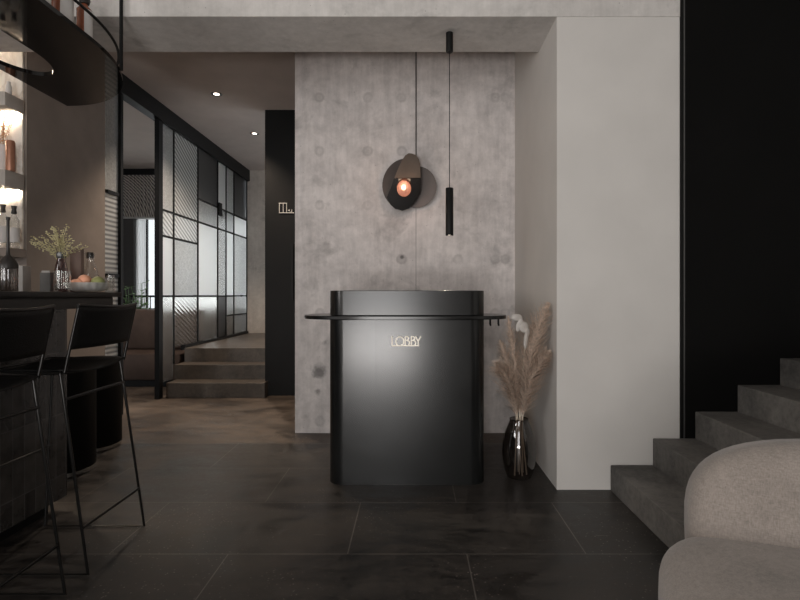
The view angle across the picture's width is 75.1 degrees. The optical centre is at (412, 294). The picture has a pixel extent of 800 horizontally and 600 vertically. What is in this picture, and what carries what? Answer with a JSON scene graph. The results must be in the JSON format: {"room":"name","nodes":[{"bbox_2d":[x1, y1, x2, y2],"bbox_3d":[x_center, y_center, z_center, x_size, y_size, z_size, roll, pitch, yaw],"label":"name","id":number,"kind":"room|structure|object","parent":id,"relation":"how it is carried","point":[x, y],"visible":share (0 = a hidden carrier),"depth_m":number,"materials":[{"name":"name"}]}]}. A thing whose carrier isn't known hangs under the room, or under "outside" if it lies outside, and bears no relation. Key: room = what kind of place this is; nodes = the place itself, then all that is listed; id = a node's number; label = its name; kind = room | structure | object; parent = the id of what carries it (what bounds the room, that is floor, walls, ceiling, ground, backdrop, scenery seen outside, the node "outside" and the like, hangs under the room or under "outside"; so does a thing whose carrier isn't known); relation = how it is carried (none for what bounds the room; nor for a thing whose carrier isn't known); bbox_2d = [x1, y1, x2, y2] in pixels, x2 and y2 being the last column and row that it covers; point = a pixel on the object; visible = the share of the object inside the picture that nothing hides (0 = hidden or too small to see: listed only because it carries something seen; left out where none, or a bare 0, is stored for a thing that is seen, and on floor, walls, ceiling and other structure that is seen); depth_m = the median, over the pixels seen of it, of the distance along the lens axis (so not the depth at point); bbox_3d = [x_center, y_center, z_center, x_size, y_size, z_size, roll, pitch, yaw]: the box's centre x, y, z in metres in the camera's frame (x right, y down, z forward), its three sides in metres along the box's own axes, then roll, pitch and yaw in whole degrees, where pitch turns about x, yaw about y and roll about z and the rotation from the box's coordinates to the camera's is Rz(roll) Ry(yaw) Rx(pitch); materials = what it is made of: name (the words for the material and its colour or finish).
{"room":"hotel lobby","nodes":[
{"label":"hotel lobby","id":0,"kind":"room"},
{"bbox_2d":[0,52,28,265],"bbox_3d":[-3.302,-0.650,3.650,1.196,3.500,0.020,0,0,0],"label":"wall","id":1,"kind":"structure","parent":0,"point":[21,261],"depth_m":3.64,"materials":[{"name":"beige paint"}]},
{"bbox_2d":[0,52,25,257],"bbox_3d":[-3.228,-1.280,3.545,1.043,2.040,0.189,0,0,0],"label":"shelving unit","id":2,"kind":"object","parent":1,"relation":"attached to","point":[11,183],"visible":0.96,"depth_m":3.62,"materials":[{"name":"paint"}]},
{"bbox_2d":[0,144,4,168],"bbox_3d":[-2.807,-0.931,3.560,0.068,0.190,0.068,0,0,0],"label":"vase","id":3,"kind":"object","parent":2,"relation":"on","point":[2,146],"visible":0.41,"depth_m":3.53,"materials":[{"name":"white ceramic"}]},
{"bbox_2d":[0,112,11,143],"bbox_3d":[-2.808,-1.094,3.566,0.091,0.388,0.044,0,0,-15],"label":"sprig","id":4,"kind":"object","parent":3,"relation":"in","point":[3,135],"visible":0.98,"depth_m":3.56,"materials":[{"name":"brown plant"}]},
{"bbox_2d":[0,204,5,242],"bbox_3d":[-2.807,-0.469,3.560,0.065,0.299,0.065,0,0,0],"label":"bottle","id":5,"kind":"object","parent":2,"relation":"on","point":[2,206],"visible":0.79,"depth_m":3.54,"materials":[{"name":"clear glass"}]},
{"bbox_2d":[5,81,11,94],"bbox_3d":[-2.738,-1.398,3.520,0.038,0.090,0.038,0,0,0],"label":"jar","id":6,"kind":"object","parent":2,"relation":"on","point":[8,88],"visible":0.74,"depth_m":3.51,"materials":[{"name":"white ceramic"}]},
{"bbox_2d":[5,140,15,171],"bbox_3d":[-2.717,-0.941,3.510,0.054,0.210,0.054,0,0,0],"label":"shaker","id":7,"kind":"object","parent":2,"relation":"on","point":[10,146],"visible":0.92,"depth_m":3.49,"materials":[{"name":"brown metal"}]},
{"bbox_2d":[0,169,23,190],"bbox_3d":[-3.228,-0.780,3.535,1.043,0.110,0.170,0,0,0],"label":"shelf","id":8,"kind":"object","parent":2,"relation":"attached to","point":[9,180],"depth_m":3.52,"materials":[{"name":"paint"}]},
{"bbox_2d":[0,91,23,113],"bbox_3d":[-3.228,-1.306,3.535,1.043,0.092,0.170,0,0,0],"label":"shelf","id":9,"kind":"object","parent":2,"relation":"attached to","point":[10,104],"depth_m":3.53,"materials":[{"name":"paint"}]},
{"bbox_2d":[0,248,25,257],"bbox_3d":[-3.228,-0.289,3.564,1.043,0.058,0.149,0,0,0],"label":"shelf","id":10,"kind":"object","parent":2,"relation":"attached to","point":[14,252],"depth_m":3.54,"materials":[{"name":"beige paint"}]},
{"bbox_2d":[10,206,19,248],"bbox_3d":[-2.732,-0.465,3.560,0.065,0.289,0.065,0,0,0],"label":"bottle","id":11,"kind":"object","parent":2,"relation":"on","point":[14,232],"visible":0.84,"depth_m":3.54,"materials":[{"name":"clear glass"}]},
{"bbox_2d":[29,52,104,356],"bbox_3d":[-2.852,-0.463,4.112,0.296,3.126,0.905,0,0,0],"label":"wall","id":12,"kind":"structure","parent":0,"point":[67,143],"depth_m":4.05,"materials":[{"name":"beige paint"}]},
{"bbox_2d":[123,219,135,304],"bbox_3d":[-4.625,-0.495,8.440,0.250,1.470,0.120,0,0,0],"label":"curtain","id":13,"kind":"object","parent":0,"point":[129,225],"visible":0.43,"depth_m":8.38,"materials":[{"name":"black fabric"}]},
{"bbox_2d":[108,52,294,169],"bbox_3d":[-2.294,-2.076,5.982,6.612,0.100,5.235,0,0,0],"label":"ceiling","id":14,"kind":"structure","parent":0,"point":[250,84],"depth_m":5.25,"materials":[{"name":"beige paint"}]},
{"bbox_2d":[211,92,221,95],"bbox_3d":[-1.981,-2.023,5.241,0.112,0.005,0.112,0,0,0],"label":"recessed light","id":15,"kind":"object","parent":14,"relation":"in","point":[212,93],"visible":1,"depth_m":5.24,"materials":[{"name":"grey metal"}]},
{"bbox_2d":[196,333,264,345],"bbox_3d":[-1.844,0.860,7.390,1.648,0.480,2.140,0,0,0],"label":"landing","id":16,"kind":"object","parent":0,"point":[249,339],"visible":0.14,"depth_m":6.93,"materials":[{"name":"concrete"}]},
{"bbox_2d":[247,170,264,332],"bbox_3d":[-1.682,-0.463,8.530,2.083,3.126,0.140,0,0,0],"label":"wall","id":17,"kind":"structure","parent":0,"point":[256,185],"depth_m":8.46,"materials":[{"name":"concrete"}]},
{"bbox_2d":[0,387,668,599],"bbox_3d":[-1.000,1.160,3.000,9.200,0.120,11.200,0,0,0],"label":"floor","id":18,"kind":"structure","parent":0,"point":[224,521],"depth_m":2.43,"materials":[{"name":"grey tile"}]},
{"bbox_2d":[0,304,66,594],"bbox_3d":[-1.505,0.564,1.686,0.480,1.061,0.438,0,0,0],"label":"bar stool","id":19,"kind":"object","parent":18,"relation":"on","point":[24,332],"visible":1,"depth_m":1.80,"materials":[{"name":"metal"}]},
{"bbox_2d":[0,291,121,541],"bbox_3d":[-1.998,0.542,1.509,0.843,1.115,2.618,0,0,0],"label":"bar counter","id":20,"kind":"object","parent":18,"relation":"on","point":[23,481],"depth_m":2.42,"materials":[{"name":"wood"}]},
{"bbox_2d":[0,217,18,290],"bbox_3d":[-1.908,-0.192,2.450,0.082,0.352,0.082,0,0,0],"label":"decanter","id":21,"kind":"object","parent":20,"relation":"on","point":[9,267],"visible":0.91,"depth_m":2.43,"materials":[{"name":"clear glass"}]},
{"bbox_2d":[19,266,30,290],"bbox_3d":[-2.030,-0.083,2.700,0.052,0.135,0.060,0,0,0],"label":"box","id":22,"kind":"object","parent":20,"relation":"on","point":[24,271],"visible":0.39,"depth_m":2.69,"materials":[{"name":"grey"}]},
{"bbox_2d":[40,271,52,291],"bbox_3d":[-1.863,-0.070,2.660,0.054,0.108,0.056,0,0,0],"label":"box","id":23,"kind":"object","parent":20,"relation":"on","point":[46,277],"visible":0.66,"depth_m":2.63,"materials":[{"name":"grey"}]},
{"bbox_2d":[53,252,68,291],"bbox_3d":[-1.760,-0.115,2.600,0.066,0.197,0.066,0,0,0],"label":"vase","id":24,"kind":"object","parent":20,"relation":"on","point":[60,273],"visible":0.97,"depth_m":2.58,"materials":[{"name":"clear glass"}]},
{"bbox_2d":[29,224,87,259],"bbox_3d":[-1.770,-0.242,2.586,0.260,0.214,0.202,0,0,-3],"label":"sprig","id":25,"kind":"object","parent":24,"relation":"in","point":[60,246],"visible":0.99,"depth_m":2.58,"materials":[{"name":"green plant"}]},
{"bbox_2d":[0,291,121,297],"bbox_3d":[-1.998,-0.003,1.509,0.843,0.025,2.618,0,0,0],"label":"countertop","id":26,"kind":"structure","parent":20,"relation":"on","point":[3,294],"depth_m":2.29,"materials":[{"name":"black stone"}]},
{"bbox_2d":[70,249,83,291],"bbox_3d":[-1.751,-0.128,2.710,0.057,0.225,0.028,0,0,0],"label":"box","id":27,"kind":"object","parent":20,"relation":"on","point":[76,259],"visible":0.52,"depth_m":2.70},
{"bbox_2d":[64,282,110,291],"bbox_3d":[-1.625,-0.039,2.600,0.204,0.045,0.201,0,0,0],"label":"fruit bowl","id":28,"kind":"object","parent":20,"relation":"on","point":[73,286],"visible":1,"depth_m":2.53,"materials":[{"name":"grey ceramic"}]},
{"bbox_2d":[78,274,90,281],"bbox_3d":[-1.620,-0.076,2.565,0.058,0.059,0.058,0,0,0],"label":"peach","id":29,"kind":"object","parent":28,"relation":"in","point":[85,278],"visible":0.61,"depth_m":2.55,"materials":[{"name":"orange food"}]},
{"bbox_2d":[91,275,104,282],"bbox_3d":[-1.563,-0.066,2.580,0.062,0.063,0.062,0,0,0],"label":"fruit","id":30,"kind":"object","parent":28,"relation":"in","point":[97,278],"visible":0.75,"depth_m":2.56,"materials":[{"name":"green food"}]},
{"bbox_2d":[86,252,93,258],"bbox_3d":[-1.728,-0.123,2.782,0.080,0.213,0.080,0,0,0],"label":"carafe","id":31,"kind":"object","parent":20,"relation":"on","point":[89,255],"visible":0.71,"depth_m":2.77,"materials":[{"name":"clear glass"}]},
{"bbox_2d":[0,302,145,574],"bbox_3d":[-1.505,0.564,2.247,0.480,1.061,0.438,0,0,0],"label":"bar stool","id":32,"kind":"object","parent":18,"relation":"on","point":[93,325],"visible":0.98,"depth_m":2.22,"materials":[{"name":"metal"}]},
{"bbox_2d":[67,370,96,477],"bbox_3d":[-2.245,0.782,3.250,0.456,0.635,0.456,0,0,0],"label":"stand","id":33,"kind":"object","parent":18,"relation":"on","point":[82,410],"visible":0.3,"depth_m":3.19,"materials":[{"name":"black paint"}]},
{"bbox_2d":[79,356,121,451],"bbox_3d":[-2.370,0.782,3.770,0.456,0.635,0.456,0,0,0],"label":"stand","id":34,"kind":"object","parent":18,"relation":"on","point":[109,400],"visible":0.32,"depth_m":3.69,"materials":[{"name":"black paint"}]},
{"bbox_2d":[123,286,138,307],"bbox_3d":[-4.254,0.480,7.769,0.349,1.240,0.284,0,0,39],"label":"potted plant","id":35,"kind":"object","parent":18,"relation":"on","point":[125,289],"visible":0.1,"depth_m":7.78,"materials":[{"name":"green plant"}]},
{"bbox_2d":[125,280,150,308],"bbox_3d":[-3.910,0.439,7.485,0.328,1.322,0.392,0,0,0],"label":"potted plant","id":36,"kind":"object","parent":18,"relation":"on","point":[142,297],"visible":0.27,"depth_m":7.45,"materials":[{"name":"green plant"}]},
{"bbox_2d":[123,295,154,308],"bbox_3d":[-3.887,0.552,8.100,2.226,1.095,0.030,0,0,0],"label":"table","id":37,"kind":"object","parent":18,"relation":"on","point":[131,296],"visible":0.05,"depth_m":8.09,"materials":[{"name":"black metal"}]},
{"bbox_2d":[123,309,184,386],"bbox_3d":[-3.537,0.642,6.570,1.526,0.915,0.760,0,0,0],"label":"banquette","id":38,"kind":"object","parent":18,"relation":"on","point":[139,362],"visible":0.16,"depth_m":6.24,"materials":[{"name":"brown leather"}]},
{"bbox_2d":[105,73,249,414],"bbox_3d":[-2.704,-0.463,6.513,0.100,3.125,3.895,0,0,0],"label":"glass wall","id":39,"kind":"structure","parent":18,"relation":"on","point":[201,189],"depth_m":6.12,"materials":[{"name":"black"}]},
{"bbox_2d":[166,346,267,397],"bbox_3d":[-2.127,0.860,5.936,1.083,0.480,0.766,0,0,0],"label":"steps","id":40,"kind":"structure","parent":18,"relation":"on","point":[206,371],"depth_m":5.81,"materials":[{"name":"concrete"}]},
{"bbox_2d":[305,291,505,484],"bbox_3d":[-0.045,0.537,3.235,1.229,1.126,0.530,0,0,0],"label":"desk","id":41,"kind":"object","parent":18,"relation":"on","point":[407,367],"visible":1,"depth_m":3.01,"materials":[{"name":"metal"}]},
{"bbox_2d":[502,416,535,479],"bbox_3d":[0.640,0.921,3.140,0.204,0.354,0.204,0,0,0],"label":"vase","id":42,"kind":"object","parent":18,"relation":"on","point":[518,444],"visible":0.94,"depth_m":3.07,"materials":[{"name":"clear glass"}]},
{"bbox_2d":[488,356,525,419],"bbox_3d":[0.565,0.713,3.074,0.295,0.734,0.272,0,0,0],"label":"pampas plume","id":43,"kind":"object","parent":42,"relation":"in","point":[509,385],"visible":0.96,"depth_m":3.08},
{"bbox_2d":[493,339,520,407],"bbox_3d":[0.590,0.676,3.190,0.219,0.809,0.209,0,0,0],"label":"pampas plume","id":44,"kind":"object","parent":42,"relation":"in","point":[501,345],"visible":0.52,"depth_m":3.19},
{"bbox_2d":[499,316,523,419],"bbox_3d":[0.608,0.601,3.128,0.224,0.959,0.207,0,0,0],"label":"pampas plume","id":45,"kind":"object","parent":42,"relation":"in","point":[510,333],"visible":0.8,"depth_m":3.11},
{"bbox_2d":[511,314,529,419],"bbox_3d":[0.639,0.595,3.071,0.082,0.970,0.102,0,0,38],"label":"blossom","id":46,"kind":"object","parent":42,"relation":"in","point":[520,326],"visible":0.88,"depth_m":3.06,"materials":[{"name":"white plant"}]},
{"bbox_2d":[513,324,538,419],"bbox_3d":[0.681,0.627,3.176,0.248,0.907,0.255,0,0,0],"label":"pampas plume","id":47,"kind":"object","parent":42,"relation":"in","point":[533,324],"visible":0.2,"depth_m":3.15},
{"bbox_2d":[511,302,553,409],"bbox_3d":[0.667,0.551,3.065,0.278,1.059,0.340,0,0,0],"label":"pampas plume","id":48,"kind":"object","parent":42,"relation":"in","point":[536,338],"visible":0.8,"depth_m":3.03},
{"bbox_2d":[514,344,555,419],"bbox_3d":[0.677,0.667,3.039,0.258,0.827,0.338,0,0,0],"label":"pampas plume","id":49,"kind":"object","parent":42,"relation":"in","point":[540,364],"visible":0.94,"depth_m":3.04},
{"bbox_2d":[611,358,799,547],"bbox_3d":[2.246,0.577,2.429,2.270,1.045,0.998,0,0,0],"label":"staircase","id":50,"kind":"structure","parent":18,"relation":"on","point":[655,493],"depth_m":2.66,"materials":[{"name":"concrete"}]},
{"bbox_2d":[658,439,799,599],"bbox_3d":[1.230,0.767,1.165,1.230,0.670,1.005,0,0,22],"label":"sofa","id":51,"kind":"object","parent":18,"relation":"on","point":[741,541],"visible":1,"depth_m":1.49,"materials":[{"name":"beige fabric"}]},
{"bbox_2d":[295,52,514,432],"bbox_3d":[-0.064,-0.463,4.918,1.753,3.126,1.545,0,0,0],"label":"wall","id":52,"kind":"structure","parent":0,"point":[355,112],"depth_m":4.14,"materials":[{"name":"concrete"}]},
{"bbox_2d":[265,110,294,395],"bbox_3d":[-1.230,-0.463,5.702,0.779,3.126,0.095,0,0,0],"label":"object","id":53,"kind":"structure","parent":52,"relation":"in","point":[279,124],"depth_m":5.69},
{"bbox_2d":[279,203,293,212],"bbox_3d":[-1.383,-0.951,5.685,0.164,0.113,0.008,0,0,0],"label":"sign","id":54,"kind":"object","parent":53,"relation":"attached to","point":[279,203],"visible":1,"depth_m":5.68,"materials":[{"name":"white metal"}]},
{"bbox_2d":[382,52,436,210],"bbox_3d":[-0.024,-1.344,4.094,0.346,1.364,0.275,0,0,-37],"label":"wall lamp","id":55,"kind":"object","parent":52,"relation":"attached to","point":[406,184],"visible":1,"depth_m":4.07,"materials":[{"name":"brown metal"}]},
{"bbox_2d":[515,17,679,489],"bbox_3d":[1.159,-0.463,4.314,0.694,3.126,2.753,0,0,0],"label":"wall","id":56,"kind":"structure","parent":0,"point":[597,107],"depth_m":2.94,"materials":[{"name":"white paint"}]},
{"bbox_2d":[680,0,682,437],"bbox_3d":[1.515,-0.797,3.031,0.018,3.206,0.203,0,0,0],"label":"trim","id":57,"kind":"structure","parent":56,"relation":"attached to","point":[681,1],"depth_m":2.93,"materials":[{"name":"metal"}]},
{"bbox_2d":[683,0,684,437],"bbox_3d":[1.528,-0.797,3.030,0.007,3.206,0.205,0,0,0],"label":"trim","id":58,"kind":"structure","parent":56,"relation":"attached to","point":[683,0],"depth_m":2.93,"materials":[{"name":"grey metal"}]},
{"bbox_2d":[685,0,685,437],"bbox_3d":[1.534,-0.797,3.031,0.004,3.206,0.203,0,0,0],"label":"trim","id":59,"kind":"structure","parent":56,"relation":"attached to","point":[685,0],"depth_m":2.93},
{"bbox_2d":[686,0,799,437],"bbox_3d":[2.568,-0.650,3.033,2.064,3.500,0.200,0,0,0],"label":"wall","id":60,"kind":"structure","parent":0,"point":[743,56],"depth_m":2.93,"materials":[{"name":"black paint"}]},
{"bbox_2d":[0,0,679,51],"bbox_3d":[-0.597,-1.986,3.147,4.206,0.829,0.428,0,0,0],"label":"ceiling beam","id":61,"kind":"structure","parent":60,"relation":"attached to","point":[148,25],"depth_m":3.02,"materials":[{"name":"concrete"}]},
{"bbox_2d":[446,31,452,235],"bbox_3d":[0.219,-0.964,3.118,0.047,1.214,0.047,0,0,0],"label":"pendant lamp","id":62,"kind":"object","parent":61,"relation":"hanging from","point":[449,35],"visible":1,"depth_m":3.10,"materials":[{"name":"black metal"}]},
{"bbox_3d":[-4.182,-0.463,8.460,2.836,3.126,0.120,0,0,0],"label":"wall","id":63,"kind":"structure","parent":0,"visible":0},
{"bbox_2d":[123,175,154,216],"bbox_3d":[-4.185,-1.595,8.409,2.824,0.670,0.102,0,0,0],"label":"screen panel","id":64,"kind":"object","parent":63,"relation":"attached to","point":[138,190],"depth_m":8.37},
{"bbox_2d":[123,169,154,174],"bbox_3d":[-4.182,-1.978,8.420,2.836,0.096,0.160,0,0,0],"label":"trim","id":65,"kind":"structure","parent":63,"relation":"attached to","point":[125,171],"depth_m":8.34,"materials":[{"name":"black metal"}]},
{"bbox_2d":[123,217,154,219],"bbox_3d":[-3.757,-1.245,8.440,1.986,0.030,0.160,0,0,0],"label":"trim","id":66,"kind":"structure","parent":63,"relation":"attached to","point":[138,218],"depth_m":8.36,"materials":[{"name":"grey metal"}]},
{"bbox_2d":[136,220,145,306],"bbox_3d":[-4.410,-0.510,8.421,0.160,1.420,0.027,0,0,0],"label":"sheer curtain","id":67,"kind":"object","parent":63,"relation":"hanging from","point":[140,224],"visible":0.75,"depth_m":8.42,"materials":[{"name":"white fabric"}]},
{"bbox_2d":[136,219,154,308],"bbox_3d":[-3.633,-0.495,8.460,1.738,1.470,0.040,0,0,0],"label":"window","id":68,"kind":"structure","parent":63,"relation":"in","point":[147,220],"depth_m":8.45,"materials":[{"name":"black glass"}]},
{"bbox_3d":[-0.150,-2.450,0.530,7.700,0.100,6.260,0,0,0],"label":"ceiling","id":69,"kind":"structure","parent":0,"visible":0},
{"bbox_2d":[0,0,122,105],"bbox_3d":[-1.926,-1.821,1.960,0.698,1.157,2.920,0,0,0],"label":"shelf","id":70,"kind":"object","parent":69,"relation":"hanging from","point":[83,72],"visible":1,"depth_m":2.73,"materials":[{"name":"black metal"}]},
{"bbox_2d":[51,0,73,22],"bbox_3d":[-1.665,-1.435,2.460,0.101,0.340,0.100,0,0,0],"label":"bottle","id":71,"kind":"object","parent":70,"relation":"on","point":[66,7],"visible":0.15,"depth_m":2.43,"materials":[{"name":"grey glass"}]},
{"bbox_2d":[76,0,92,37],"bbox_3d":[-1.652,-1.388,2.615,0.071,0.245,0.070,0,0,0],"label":"bottle","id":72,"kind":"object","parent":70,"relation":"on","point":[84,20],"visible":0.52,"depth_m":2.59,"materials":[{"name":"grey glass"}]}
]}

